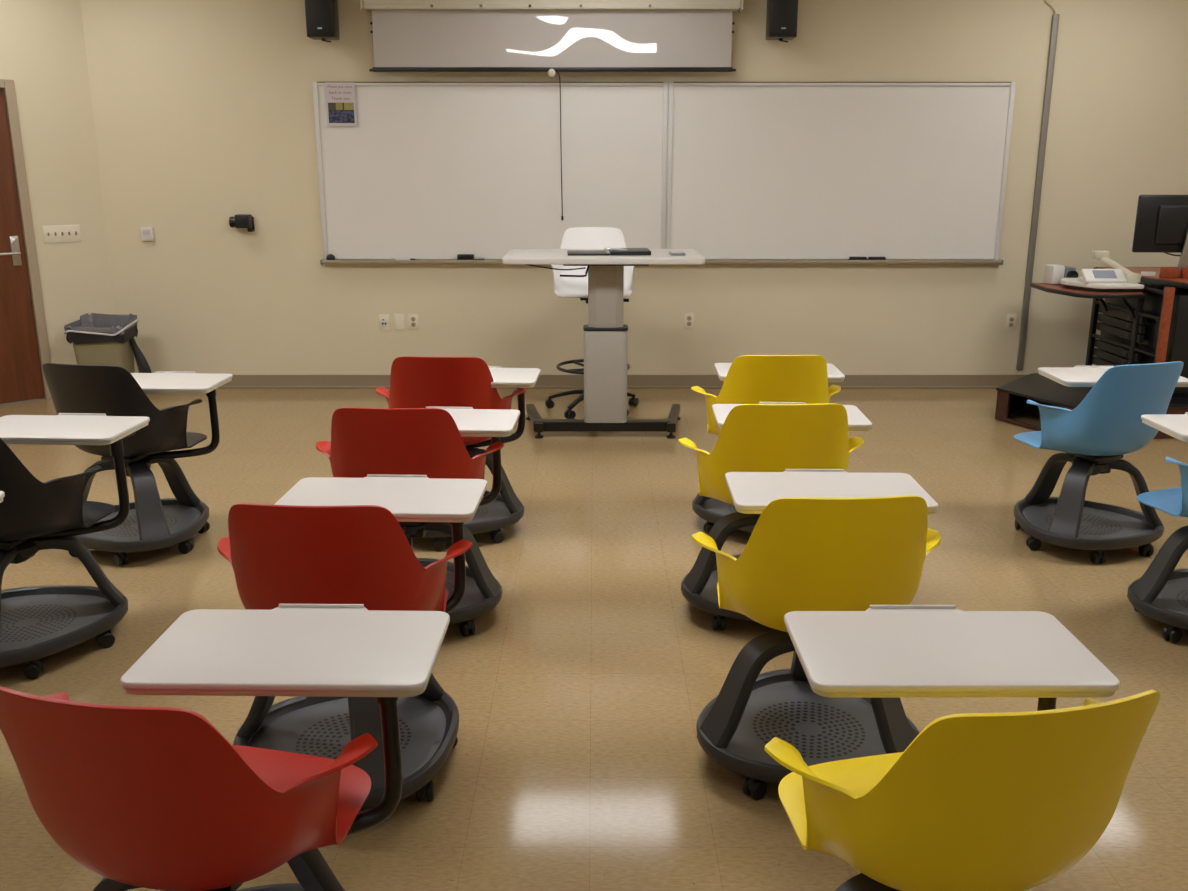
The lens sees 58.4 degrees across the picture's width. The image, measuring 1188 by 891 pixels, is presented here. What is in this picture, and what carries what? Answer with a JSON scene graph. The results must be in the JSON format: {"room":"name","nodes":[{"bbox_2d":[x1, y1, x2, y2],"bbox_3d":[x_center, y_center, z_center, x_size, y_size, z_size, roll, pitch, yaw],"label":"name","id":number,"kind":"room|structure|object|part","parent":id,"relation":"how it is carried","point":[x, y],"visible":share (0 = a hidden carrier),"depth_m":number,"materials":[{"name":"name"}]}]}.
{"room":"classroom","nodes":[
{"label":"classroom","id":0,"kind":"room"},
{"bbox_2d":[0,0,115,363],"bbox_3d":[-4.264,-1.714,6.927,0.120,3.000,2.120,14,20,43],"label":"wall","id":1,"kind":"structure","parent":0,"point":[43,49],"depth_m":7.35,"materials":[{"name":"paint"}]},
{"bbox_2d":[0,88,44,403],"bbox_3d":[-4.229,-1.269,6.986,0.914,2.095,0.114,-14,20,-43],"label":"door","id":2,"kind":"structure","parent":1,"relation":"in","point":[20,368],"depth_m":7.32,"materials":[{"name":"brown wood"}]},
{"bbox_3d":[-3.967,-1.318,7.212,0.070,0.200,0.147,14,20,43],"label":"handle","id":3,"kind":"part","parent":2,"relation":"part of","materials":[{"name":"silver metal"}]},
{"bbox_2d":[0,79,51,398],"bbox_3d":[-4.272,-1.304,7.020,1.040,2.160,0.150,-14,20,-43],"label":"trim","id":4,"kind":"structure","parent":1,"relation":"attached to","point":[7,85],"depth_m":7.27,"materials":[{"name":"beige paint"}]},
{"bbox_2d":[42,225,81,242],"bbox_3d":[-3.729,-1.483,7.440,0.018,0.117,0.250,14,20,43],"label":"switch plate","id":5,"kind":"object","parent":1,"relation":"attached to","point":[58,233],"visible":1,"depth_m":7.43,"materials":[{"name":"beige plastic"}]},
{"bbox_2d":[0,388,1187,890],"bbox_3d":[0.235,1.012,2.643,10.729,0.100,11.400,0,15,0],"label":"floor","id":6,"kind":"structure","parent":0,"point":[578,762],"depth_m":3.74,"materials":[{"name":"tile"}]},
{"bbox_2d":[0,491,4,502],"bbox_3d":[-1.990,0.495,2.754,0.708,0.844,0.683,0,15,0],"label":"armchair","id":7,"kind":"object","parent":6,"relation":"on","point":[2,494],"visible":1,"depth_m":2.94,"materials":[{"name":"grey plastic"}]},
{"bbox_2d":[0,413,149,678],"bbox_3d":[-1.937,0.271,3.606,0.675,0.846,0.754,0,15,0],"label":"armchair","id":8,"kind":"object","parent":6,"relation":"on","point":[37,622],"visible":1,"depth_m":3.59,"materials":[{"name":"grey plastic"}]},
{"bbox_3d":[-1.945,0.506,3.454,0.123,0.302,0.315,0,15,0],"label":"leg","id":9,"kind":"part","parent":8,"relation":"part of","materials":[{"name":"grey plastic"}]},
{"bbox_2d":[0,594,114,651],"bbox_3d":[-1.928,0.612,3.655,0.524,0.022,0.535,-8,17,-29],"label":"tray","id":10,"kind":"object","parent":8,"relation":"on","point":[27,620],"depth_m":3.67,"materials":[{"name":"grey plastic"}]},
{"bbox_3d":[-1.792,0.157,3.607,0.383,0.315,0.045,-7,16,-25],"label":"support arm","id":11,"kind":"part","parent":8,"relation":"part of"},
{"bbox_3d":[-1.809,0.446,3.683,0.315,0.302,0.123,-8,17,-29],"label":"leg","id":12,"kind":"part","parent":8,"relation":"part of","materials":[{"name":"grey plastic"}]},
{"bbox_2d":[64,313,151,372],"bbox_3d":[-3.372,-0.612,7.438,0.518,0.599,0.351,0,15,0],"label":"waste bin","id":13,"kind":"object","parent":6,"relation":"on","point":[97,339],"visible":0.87,"depth_m":7.32,"materials":[{"name":"beige plastic"}]},
{"bbox_2d":[43,363,232,566],"bbox_3d":[-1.944,0.021,4.560,0.752,0.846,0.635,0,15,0],"label":"armchair","id":14,"kind":"object","parent":6,"relation":"on","point":[152,522],"visible":0.77,"depth_m":4.40,"materials":[{"name":"grey plastic"}]},
{"bbox_3d":[-2.142,0.208,4.589,0.315,0.302,0.123,-1,15,-5],"label":"leg","id":15,"kind":"part","parent":14,"relation":"part of","materials":[{"name":"grey plastic"}]},
{"bbox_2d":[83,505,200,540],"bbox_3d":[-1.974,0.357,4.626,0.535,0.022,0.524,-10,18,-34],"label":"tray","id":16,"kind":"object","parent":14,"relation":"on","point":[178,517],"depth_m":4.63,"materials":[{"name":"grey plastic"}]},
{"bbox_3d":[-1.895,0.237,4.478,0.123,0.302,0.315,-10,18,-34],"label":"leg","id":17,"kind":"part","parent":14,"relation":"part of","materials":[{"name":"grey plastic"}]},
{"bbox_3d":[-1.919,0.169,4.741,0.123,0.302,0.315,7,16,24],"label":"leg","id":18,"kind":"part","parent":14,"relation":"part of","materials":[{"name":"grey plastic"}]},
{"bbox_3d":[-1.821,-0.098,4.579,0.383,0.315,0.045,-4,15,-16],"label":"support arm","id":19,"kind":"part","parent":14,"relation":"part of"},
{"bbox_2d":[0,604,449,890],"bbox_3d":[-0.660,0.707,1.942,0.742,0.846,0.690,0,15,0],"label":"armchair","id":20,"kind":"object","parent":6,"relation":"on","point":[158,798],"visible":1,"depth_m":1.73,"materials":[{"name":"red plastic"}]},
{"bbox_3d":[-0.862,0.894,1.975,0.315,0.302,0.123,1,15,5],"label":"leg","id":21,"kind":"part","parent":20,"relation":"part of","materials":[{"name":"grey plastic"}]},
{"bbox_3d":[-0.638,0.934,1.824,0.123,0.302,0.315,-7,16,-24],"label":"leg","id":22,"kind":"part","parent":20,"relation":"part of","materials":[{"name":"grey plastic"}]},
{"bbox_3d":[-0.615,0.865,2.087,0.123,0.302,0.315,10,18,34],"label":"leg","id":23,"kind":"part","parent":20,"relation":"part of","materials":[{"name":"grey plastic"}]},
{"bbox_3d":[-0.544,0.592,1.947,0.383,0.315,0.045,-5,16,-19],"label":"support arm","id":24,"kind":"part","parent":20,"relation":"part of"},
{"bbox_2d":[217,474,486,809],"bbox_3d":[-0.652,0.469,2.852,0.696,0.846,0.720,0,15,0],"label":"armchair","id":25,"kind":"object","parent":6,"relation":"on","point":[327,540],"visible":0.65,"depth_m":2.65,"materials":[{"name":"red plastic"}]},
{"bbox_3d":[-0.812,0.658,2.875,0.315,0.302,0.123,1,15,5],"label":"leg","id":26,"kind":"part","parent":25,"relation":"part of","materials":[{"name":"grey plastic"}]},
{"bbox_2d":[250,696,445,777],"bbox_3d":[-0.647,0.814,2.883,0.535,0.022,0.524,-7,16,-24],"label":"tray","id":27,"kind":"object","parent":25,"relation":"on","point":[315,726],"depth_m":2.95,"materials":[{"name":"grey plastic"}]},
{"bbox_3d":[-0.589,0.698,2.724,0.123,0.302,0.315,-7,16,-24],"label":"leg","id":28,"kind":"part","parent":25,"relation":"part of","materials":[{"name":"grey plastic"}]},
{"bbox_3d":[-0.565,0.629,2.986,0.123,0.302,0.315,10,18,34],"label":"leg","id":29,"kind":"part","parent":25,"relation":"part of","materials":[{"name":"grey plastic"}]},
{"bbox_3d":[-0.518,0.346,2.887,0.383,0.315,0.045,-10,18,-34],"label":"support arm","id":30,"kind":"part","parent":25,"relation":"part of"},
{"bbox_2d":[316,407,519,635],"bbox_3d":[-0.635,0.219,3.804,0.731,0.846,0.635,0,15,0],"label":"armchair","id":31,"kind":"object","parent":6,"relation":"on","point":[428,441],"visible":0.42,"depth_m":3.56,"materials":[{"name":"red plastic"}]},
{"bbox_3d":[-0.750,0.435,3.727,0.123,0.302,0.315,11,18,36],"label":"leg","id":32,"kind":"part","parent":31,"relation":"part of","materials":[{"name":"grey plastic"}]},
{"bbox_3d":[-0.717,0.366,3.988,0.123,0.302,0.315,-6,16,-22],"label":"leg","id":33,"kind":"part","parent":31,"relation":"part of","materials":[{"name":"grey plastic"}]},
{"bbox_2d":[424,567,484,609],"bbox_3d":[-0.635,0.551,3.885,0.524,0.022,0.535,2,15,7],"label":"tray","id":34,"kind":"object","parent":31,"relation":"on","point":[472,595],"depth_m":3.91,"materials":[{"name":"grey plastic"}]},
{"bbox_3d":[-0.499,0.408,3.830,0.315,0.302,0.123,2,15,7],"label":"leg","id":35,"kind":"part","parent":31,"relation":"part of","materials":[{"name":"grey plastic"}]},
{"bbox_3d":[-0.509,0.090,3.862,0.383,0.315,0.045,-9,17,-30],"label":"support arm","id":36,"kind":"part","parent":31,"relation":"part of"},
{"bbox_2d":[376,356,540,550],"bbox_3d":[-0.604,-0.025,4.736,0.730,0.844,0.607,0,15,0],"label":"armchair","id":37,"kind":"object","parent":6,"relation":"on","point":[415,382],"visible":0.44,"depth_m":4.48,"materials":[{"name":"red plastic"}]},
{"bbox_2d":[464,500,510,523],"bbox_3d":[-0.616,0.308,4.813,0.524,0.022,0.535,2,15,7],"label":"tray","id":38,"kind":"object","parent":37,"relation":"on","point":[496,509],"depth_m":4.78,"materials":[{"name":"grey plastic"}]},
{"bbox_3d":[-0.479,0.164,4.758,0.315,0.302,0.123,2,15,7],"label":"leg","id":39,"kind":"part","parent":37,"relation":"part of","materials":[{"name":"grey plastic"}]},
{"bbox_3d":[-0.485,-0.152,4.783,0.383,0.315,0.045,-8,17,-27],"label":"support arm","id":40,"kind":"part","parent":37,"relation":"part of"},
{"bbox_2d":[545,227,638,418],"bbox_3d":[-0.005,-0.829,7.089,0.669,1.204,0.635,0,15,0],"label":"swivel chair","id":41,"kind":"object","parent":6,"relation":"on","point":[577,237],"visible":0.49,"depth_m":7.16,"materials":[{"name":"white plastic"}]},
{"bbox_3d":[-0.157,-0.347,7.231,0.316,0.078,0.044,3,15,12],"label":"leg","id":42,"kind":"part","parent":41,"relation":"part of","materials":[{"name":"black plastic"}]},
{"bbox_3d":[-0.083,-0.305,7.069,0.044,0.078,0.316,8,17,29],"label":"leg","id":43,"kind":"part","parent":41,"relation":"part of","materials":[{"name":"black plastic"}]},
{"bbox_2d":[502,249,704,438],"bbox_3d":[0.055,-0.625,6.525,1.160,1.098,0.720,0,15,0],"label":"table","id":44,"kind":"object","parent":6,"relation":"on","point":[605,333],"visible":0.99,"depth_m":6.35,"materials":[{"name":"white laminate"},{"name":"silver-painted steel"},{"name":"black plastic"}]},
{"bbox_3d":[-0.370,-0.176,6.709,0.064,0.055,0.561,-2,15,-9],"label":"rail","id":45,"kind":"part","parent":44,"relation":"part of","materials":[{"name":"black metal"}]},
{"bbox_3d":[0.070,-1.094,6.330,0.500,0.020,0.300,0,15,0],"label":"plate","id":46,"kind":"part","parent":44,"relation":"part of","materials":[{"name":"grey metal"}]},
{"bbox_2d":[567,247,650,255],"bbox_3d":[0.086,-1.162,6.332,0.488,0.036,0.270,-1,15,-2],"label":"binder","id":47,"kind":"object","parent":44,"relation":"on","point":[607,251],"visible":1,"depth_m":6.22,"materials":[{"name":"black plastic"}]},
{"bbox_3d":[0.499,-0.176,6.709,0.061,0.055,0.558,2,15,7],"label":"rail","id":48,"kind":"part","parent":44,"relation":"part of","materials":[{"name":"black metal"}]},
{"bbox_2d":[669,251,685,255],"bbox_3d":[0.490,-1.133,6.268,0.085,0.016,0.130,-1,15,-3],"label":"remote control","id":49,"kind":"object","parent":44,"relation":"on","point":[678,253],"visible":1,"depth_m":6.21,"materials":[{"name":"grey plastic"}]},
{"bbox_2d":[691,355,844,533],"bbox_3d":[0.772,-0.031,4.755,0.671,0.846,0.608,-1,15,-3],"label":"armchair","id":50,"kind":"object","parent":6,"relation":"on","point":[749,379],"visible":0.42,"depth_m":4.48,"materials":[{"name":"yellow plastic"}]},
{"bbox_3d":[0.615,0.142,4.842,0.315,0.302,0.123,3,15,10],"label":"leg","id":51,"kind":"part","parent":50,"relation":"part of","materials":[{"name":"grey plastic"}]},
{"bbox_2d":[702,498,737,514],"bbox_3d":[0.751,0.296,4.857,0.524,0.022,0.535,3,15,10],"label":"tray","id":52,"kind":"object","parent":50,"relation":"on","point":[712,506],"depth_m":4.87,"materials":[{"name":"grey plastic"}]},
{"bbox_2d":[678,402,871,629],"bbox_3d":[0.649,0.202,3.870,0.685,0.844,0.607,0,15,0],"label":"armchair","id":53,"kind":"object","parent":6,"relation":"on","point":[763,436],"visible":0.53,"depth_m":3.60,"materials":[{"name":"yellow plastic"}]},
{"bbox_2d":[700,570,717,600],"bbox_3d":[0.621,0.536,3.941,0.524,0.022,0.535,-3,15,-12],"label":"tray","id":54,"kind":"object","parent":53,"relation":"on","point":[709,591],"depth_m":3.94,"materials":[{"name":"grey plastic"}]},
{"bbox_3d":[0.486,0.396,3.874,0.315,0.302,0.123,-3,15,-12],"label":"leg","id":55,"kind":"part","parent":53,"relation":"part of","materials":[{"name":"grey plastic"}]},
{"bbox_2d":[691,469,940,799],"bbox_3d":[0.595,0.450,2.921,0.681,0.846,0.683,0,15,0],"label":"armchair","id":56,"kind":"object","parent":6,"relation":"on","point":[821,539],"visible":0.76,"depth_m":2.76,"materials":[{"name":"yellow plastic"}]},
{"bbox_3d":[0.447,0.659,2.873,0.315,0.302,0.123,-5,15,-17],"label":"leg","id":57,"kind":"part","parent":56,"relation":"part of","materials":[{"name":"grey plastic"}]},
{"bbox_3d":[0.630,0.607,3.068,0.123,0.302,0.315,3,15,12],"label":"leg","id":58,"kind":"part","parent":56,"relation":"part of","materials":[{"name":"grey plastic"}]},
{"bbox_2d":[726,681,885,765],"bbox_3d":[0.578,0.796,2.953,0.524,0.022,0.535,-5,15,-17],"label":"tray","id":59,"kind":"object","parent":56,"relation":"on","point":[823,729],"depth_m":2.97,"materials":[{"name":"grey plastic"}]},
{"bbox_3d":[0.714,0.673,2.818,0.315,0.302,0.123,13,19,40],"label":"leg","id":60,"kind":"part","parent":56,"relation":"part of","materials":[{"name":"grey plastic"}]},
{"bbox_2d":[764,605,1159,890],"bbox_3d":[0.618,0.709,1.940,0.655,0.844,0.667,0,15,0],"label":"armchair","id":61,"kind":"object","parent":6,"relation":"on","point":[1011,801],"visible":1,"depth_m":1.69,"materials":[{"name":"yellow plastic"}]},
{"bbox_3d":[0.473,0.913,1.903,0.315,0.302,0.123,-4,15,-14],"label":"leg","id":62,"kind":"part","parent":61,"relation":"part of","materials":[{"name":"grey plastic"}]},
{"bbox_3d":[0.754,0.585,1.977,0.383,0.315,0.045,-12,19,-38],"label":"support arm","id":63,"kind":"part","parent":61,"relation":"part of"},
{"bbox_2d":[995,267,1187,437],"bbox_3d":[3.605,-0.670,6.880,1.990,0.996,1.250,0,15,0],"label":"desk","id":64,"kind":"object","parent":6,"relation":"on","point":[1149,325],"visible":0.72,"depth_m":6.76,"materials":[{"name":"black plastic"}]},
{"bbox_3d":[2.894,-0.214,6.725,0.351,0.193,0.618,-8,16,-27],"label":"cubby panel","id":65,"kind":"part","parent":64,"relation":"part of","materials":[{"name":"brown wood"}]},
{"bbox_2d":[1044,264,1078,283],"bbox_3d":[3.142,-1.150,7.142,0.164,0.125,0.145,-2,15,-8],"label":"box","id":66,"kind":"object","parent":64,"relation":"on","point":[1053,274],"visible":0.81,"depth_m":7.10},
{"bbox_2d":[1030,283,1145,297],"bbox_3d":[3.210,-1.016,6.950,0.500,0.026,0.680,0,15,0],"label":"shelf","id":67,"kind":"object","parent":64,"relation":"attached to","point":[1050,288],"depth_m":6.69,"materials":[{"name":"plastic"}]},
{"bbox_2d":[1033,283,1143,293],"bbox_3d":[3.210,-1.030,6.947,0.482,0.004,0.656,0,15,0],"label":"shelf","id":68,"kind":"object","parent":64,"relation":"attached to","point":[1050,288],"depth_m":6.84,"materials":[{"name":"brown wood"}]},
{"bbox_3d":[3.572,-0.284,6.990,1.864,0.193,1.233,0,15,0],"label":"plinth panel","id":69,"kind":"part","parent":64,"relation":"part of","materials":[{"name":"brown wood"}]},
{"bbox_2d":[1060,251,1143,291],"bbox_3d":[3.270,-1.133,6.860,0.420,0.240,0.435,0,15,0],"label":"camera","id":70,"kind":"object","parent":64,"relation":"on","point":[1119,279],"visible":1,"depth_m":6.75,"materials":[{"name":"white plastic"}]},
{"bbox_3d":[3.250,-1.080,6.795,0.260,0.099,0.146,0,15,0],"label":"control panel","id":71,"kind":"part","parent":70,"relation":"part of","materials":[{"name":"white plastic"}]},
{"bbox_3d":[3.352,-1.167,6.851,0.279,0.170,0.096,10,17,32],"label":"folding arm","id":72,"kind":"part","parent":70,"relation":"part of","materials":[{"name":"beige plastic"}]},
{"bbox_3d":[3.470,-0.735,6.941,0.030,0.681,0.960,0,15,0],"label":"rack frame","id":73,"kind":"part","parent":64,"relation":"part of","materials":[{"name":"black metal"}]},
{"bbox_2d":[1096,267,1187,282],"bbox_3d":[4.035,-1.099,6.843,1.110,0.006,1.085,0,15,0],"label":"countertop","id":74,"kind":"structure","parent":64,"relation":"on","point":[1133,269],"depth_m":7.03,"materials":[{"name":"brown wood"}]},
{"bbox_2d":[1141,271,1155,275],"bbox_3d":[3.530,-1.094,6.764,0.075,0.024,0.050,0,15,0],"label":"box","id":75,"kind":"object","parent":64,"relation":"on","point":[1144,273],"visible":1,"depth_m":6.74,"materials":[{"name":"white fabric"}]},
{"bbox_2d":[1132,195,1187,274],"bbox_3d":[3.698,-1.313,6.655,0.600,0.502,0.200,1,15,4],"label":"monitor","id":76,"kind":"object","parent":64,"relation":"on","point":[1161,224],"visible":0.96,"depth_m":6.63,"materials":[{"name":"black plastic"}]},
{"bbox_3d":[3.460,-0.621,6.464,0.050,0.680,0.030,0,15,0],"label":"corner trim","id":77,"kind":"part","parent":64,"relation":"part of","materials":[{"name":"brown wood"}]},
{"bbox_3d":[3.990,-0.614,6.477,0.920,0.600,0.029,0,15,0],"label":"door","id":78,"kind":"part","parent":64,"relation":"part of","materials":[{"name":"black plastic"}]},
{"bbox_2d":[1014,361,1187,563],"bbox_3d":[2.176,0.013,4.589,0.724,0.846,0.621,0,15,0],"label":"armchair","id":79,"kind":"object","parent":6,"relation":"on","point":[1107,424],"visible":0.98,"depth_m":4.43,"materials":[{"name":"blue plastic"}]},
{"bbox_3d":[2.091,0.162,4.765,0.123,0.302,0.315,-5,16,-19],"label":"leg","id":80,"kind":"part","parent":79,"relation":"part of","materials":[{"name":"grey plastic"}]},
{"bbox_3d":[2.044,0.230,4.505,0.123,0.302,0.315,12,19,38],"label":"leg","id":81,"kind":"part","parent":79,"relation":"part of","materials":[{"name":"grey plastic"}]},
{"bbox_2d":[1022,503,1152,537],"bbox_3d":[2.164,0.348,4.657,0.524,0.022,0.535,3,15,10],"label":"tray","id":82,"kind":"object","parent":79,"relation":"on","point":[1099,520],"depth_m":4.67,"materials":[{"name":"grey plastic"}]},
{"bbox_3d":[2.300,0.207,4.596,0.315,0.302,0.123,3,15,10],"label":"leg","id":83,"kind":"part","parent":79,"relation":"part of","materials":[{"name":"grey plastic"}]},
{"bbox_2d":[1127,412,1187,642],"bbox_3d":[2.241,0.246,3.704,0.637,0.844,0.618,0,15,0],"label":"armchair","id":84,"kind":"object","parent":6,"relation":"on","point":[1161,594],"visible":1,"depth_m":3.75,"materials":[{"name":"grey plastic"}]},
{"bbox_3d":[2.093,0.425,3.765,0.315,0.302,0.123,1,15,5],"label":"leg","id":85,"kind":"part","parent":84,"relation":"part of","materials":[{"name":"grey plastic"}]},
{"bbox_2d":[1152,577,1187,615],"bbox_3d":[2.230,0.576,3.792,0.524,0.022,0.535,1,15,5],"label":"tray","id":86,"kind":"object","parent":84,"relation":"on","point":[1173,597],"depth_m":3.85,"materials":[{"name":"grey plastic"}]},
{"bbox_2d":[80,0,1187,374],"bbox_3d":[0.943,-1.898,7.628,9.115,3.000,0.120,0,15,0],"label":"wall","id":87,"kind":"structure","parent":0,"point":[203,110],"depth_m":7.60,"materials":[{"name":"paint"}]},
{"bbox_2d":[140,227,154,240],"bbox_3d":[-3.215,-1.523,7.645,0.085,0.095,0.037,0,15,0],"label":"wall sensor","id":88,"kind":"object","parent":87,"relation":"attached to","point":[147,233],"visible":1,"depth_m":7.63,"materials":[{"name":"white plastic"}]},
{"bbox_2d":[229,214,254,231],"bbox_3d":[-2.518,-1.590,7.591,0.147,0.122,0.108,0,15,0],"label":"camera","id":89,"kind":"object","parent":87,"relation":"attached to","point":[240,220],"visible":1,"depth_m":7.54,"materials":[{"name":"black plastic"}]},
{"bbox_2d":[305,0,339,42],"bbox_3d":[-1.830,-2.913,7.174,0.185,0.365,0.244,0,15,0],"label":"wall speaker","id":90,"kind":"object","parent":87,"relation":"attached to","point":[322,18],"visible":1,"depth_m":7.08,"materials":[{"name":"black plastic"}]},
{"bbox_2d":[306,0,331,32],"bbox_3d":[-1.830,-2.905,7.056,0.165,0.310,0.008,0,15,0],"label":"grille","id":91,"kind":"object","parent":90,"relation":"attached to","point":[318,12],"depth_m":7.06,"materials":[{"name":"black metal"}]},
{"bbox_2d":[379,315,389,329],"bbox_3d":[-1.545,-0.906,7.821,0.072,0.116,0.010,0,15,0],"label":"wall outlet","id":92,"kind":"object","parent":87,"relation":"attached to","point":[383,319],"visible":1,"depth_m":7.82,"materials":[{"name":"beige plastic"}]},
{"bbox_2d":[394,314,404,329],"bbox_3d":[-1.432,-0.911,7.822,0.072,0.116,0.006,0,15,0],"label":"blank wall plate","id":93,"kind":"object","parent":87,"relation":"attached to","point":[399,318],"visible":1,"depth_m":7.82,"materials":[{"name":"beige plastic"}]},
{"bbox_2d":[408,314,418,329],"bbox_3d":[-1.330,-0.910,7.820,0.072,0.116,0.010,0,15,0],"label":"wall outlet","id":94,"kind":"object","parent":87,"relation":"attached to","point":[412,318],"visible":1,"depth_m":7.82,"materials":[{"name":"beige plastic"}]},
{"bbox_2d":[312,82,667,264],"bbox_3d":[-0.726,-1.915,7.517,2.485,1.254,0.088,0,15,0],"label":"whiteboard","id":95,"kind":"object","parent":87,"relation":"attached to","point":[426,170],"visible":0.89,"depth_m":7.53,"materials":[{"name":"ceramic"}]},
{"bbox_3d":[-1.938,-1.932,7.541,0.034,1.230,0.032,0,15,0],"label":"frame","id":96,"kind":"part","parent":95,"relation":"part of","materials":[{"name":"metal"}]},
{"bbox_2d":[326,254,334,259],"bbox_3d":[-1.900,-1.356,7.662,0.064,0.050,0.064,0,15,0],"label":"puck","id":97,"kind":"object","parent":95,"relation":"on","point":[329,256],"visible":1,"depth_m":7.64,"materials":[{"name":"black plastic"}]},
{"bbox_2d":[325,82,356,125],"bbox_3d":[-1.765,-2.378,7.404,0.206,0.292,0.002,0,15,0],"label":"paper notice","id":98,"kind":"object","parent":95,"relation":"attached to","point":[340,96],"visible":1,"depth_m":7.40,"materials":[{"name":"white paper"}]},
{"bbox_2d":[328,103,354,122],"bbox_3d":[-1.765,-2.324,7.418,0.180,0.136,0.001,0,15,0],"label":"print","id":99,"kind":"object","parent":98,"relation":"attached to","point":[337,112],"depth_m":7.42},
{"bbox_2d":[322,260,501,263],"bbox_3d":[-0.719,-1.327,7.673,2.472,0.032,0.082,0,15,0],"label":"marker tray","id":100,"kind":"object","parent":95,"relation":"on","point":[323,261],"depth_m":7.63,"materials":[{"name":"silver metal"}]},
{"bbox_2d":[457,254,473,259],"bbox_3d":[-0.925,-1.355,7.662,0.125,0.048,0.045,0,15,0],"label":"eraser","id":101,"kind":"object","parent":95,"relation":"on","point":[459,256],"visible":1,"depth_m":7.64,"materials":[{"name":"black rubber"}]},
{"bbox_3d":[-0.719,-2.514,7.387,2.404,0.024,0.030,0,15,0],"label":"rail","id":102,"kind":"part","parent":95,"relation":"part of","materials":[{"name":"metal"}]},
{"bbox_3d":[0.500,-1.932,7.541,0.034,1.230,0.032,0,15,0],"label":"frame","id":103,"kind":"part","parent":95,"relation":"part of","materials":[{"name":"metal"}]},
{"bbox_2d":[360,0,743,219],"bbox_3d":[-0.282,-2.341,7.343,2.569,1.538,0.157,0,15,0],"label":"projection screen","id":104,"kind":"object","parent":87,"relation":"attached to","point":[550,36],"visible":1,"depth_m":7.21,"materials":[{"name":"fabric"}]},
{"bbox_3d":[-0.236,-2.081,7.404,0.075,1.003,0.043,-14,20,-43],"label":"pull cord","id":105,"kind":"part","parent":104,"relation":"part of","materials":[{"name":"black plastic"}]},
{"bbox_2d":[218,375,1025,387],"bbox_3d":[0.943,-0.477,7.928,8.915,0.100,0.021,0,15,0],"label":"baseboard","id":106,"kind":"structure","parent":87,"relation":"attached to","point":[238,381],"depth_m":7.93,"materials":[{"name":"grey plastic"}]},
{"bbox_2d":[684,313,693,328],"bbox_3d":[0.700,-0.916,7.819,0.072,0.116,0.010,0,15,0],"label":"wall outlet","id":107,"kind":"object","parent":87,"relation":"attached to","point":[688,317],"visible":1,"depth_m":7.82,"materials":[{"name":"beige plastic"}]},
{"bbox_2d":[766,0,797,42],"bbox_3d":[1.265,-2.913,7.174,0.185,0.365,0.244,0,15,0],"label":"wall speaker","id":108,"kind":"object","parent":87,"relation":"attached to","point":[782,15],"visible":1,"depth_m":7.08,"materials":[{"name":"black plastic"}]},
{"bbox_2d":[771,0,796,32],"bbox_3d":[1.265,-2.905,7.056,0.165,0.310,0.008,0,15,0],"label":"grille","id":109,"kind":"object","parent":108,"relation":"attached to","point":[783,12],"depth_m":7.06,"materials":[{"name":"black metal"}]},
{"bbox_2d":[666,82,1015,264],"bbox_3d":[1.731,-1.915,7.517,2.424,1.254,0.088,0,15,0],"label":"whiteboard","id":110,"kind":"object","parent":87,"relation":"attached to","point":[756,170],"visible":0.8,"depth_m":7.53,"materials":[{"name":"ceramic"}]},
{"bbox_3d":[0.536,-1.932,7.541,0.034,1.230,0.032,0,15,0],"label":"frame","id":111,"kind":"part","parent":110,"relation":"part of","materials":[{"name":"metal"}]},
{"bbox_3d":[1.724,-2.514,7.387,2.343,0.024,0.030,0,15,0],"label":"rail","id":112,"kind":"part","parent":110,"relation":"part of","materials":[{"name":"metal"}]},
{"bbox_2d":[705,260,1001,263],"bbox_3d":[1.724,-1.327,7.673,2.411,0.032,0.082,0,15,0],"label":"marker tray","id":113,"kind":"object","parent":110,"relation":"on","point":[706,261],"depth_m":7.63,"materials":[{"name":"silver metal"}]},
{"bbox_2d":[848,257,867,259],"bbox_3d":[1.905,-1.347,7.664,0.128,0.032,0.045,0,15,0],"label":"eraser","id":114,"kind":"object","parent":110,"relation":"on","point":[850,258],"visible":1,"depth_m":7.64,"materials":[{"name":"black rubber"}]},
{"bbox_2d":[868,257,885,259],"bbox_3d":[2.040,-1.347,7.664,0.128,0.032,0.045,0,15,0],"label":"eraser","id":115,"kind":"object","parent":110,"relation":"on","point":[869,258],"visible":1,"depth_m":7.64,"materials":[{"name":"black rubber"}]},
{"bbox_3d":[2.913,-1.932,7.541,0.034,1.230,0.032,0,15,0],"label":"frame","id":116,"kind":"part","parent":110,"relation":"part of","materials":[{"name":"metal"}]},
{"bbox_2d":[1006,314,1016,329],"bbox_3d":[3.073,-0.908,7.821,0.072,0.116,0.010,0,15,0],"label":"wall outlet","id":117,"kind":"object","parent":87,"relation":"attached to","point":[1011,318],"visible":1,"depth_m":7.82,"materials":[{"name":"beige plastic"}]},
{"bbox_2d":[1016,0,1059,369],"bbox_3d":[3.079,-1.938,7.541,0.215,2.841,0.028,0,15,0],"label":"pipe","id":118,"kind":"object","parent":87,"relation":"attached to","point":[1055,17],"depth_m":7.55,"materials":[{"name":"metal"}]}
]}

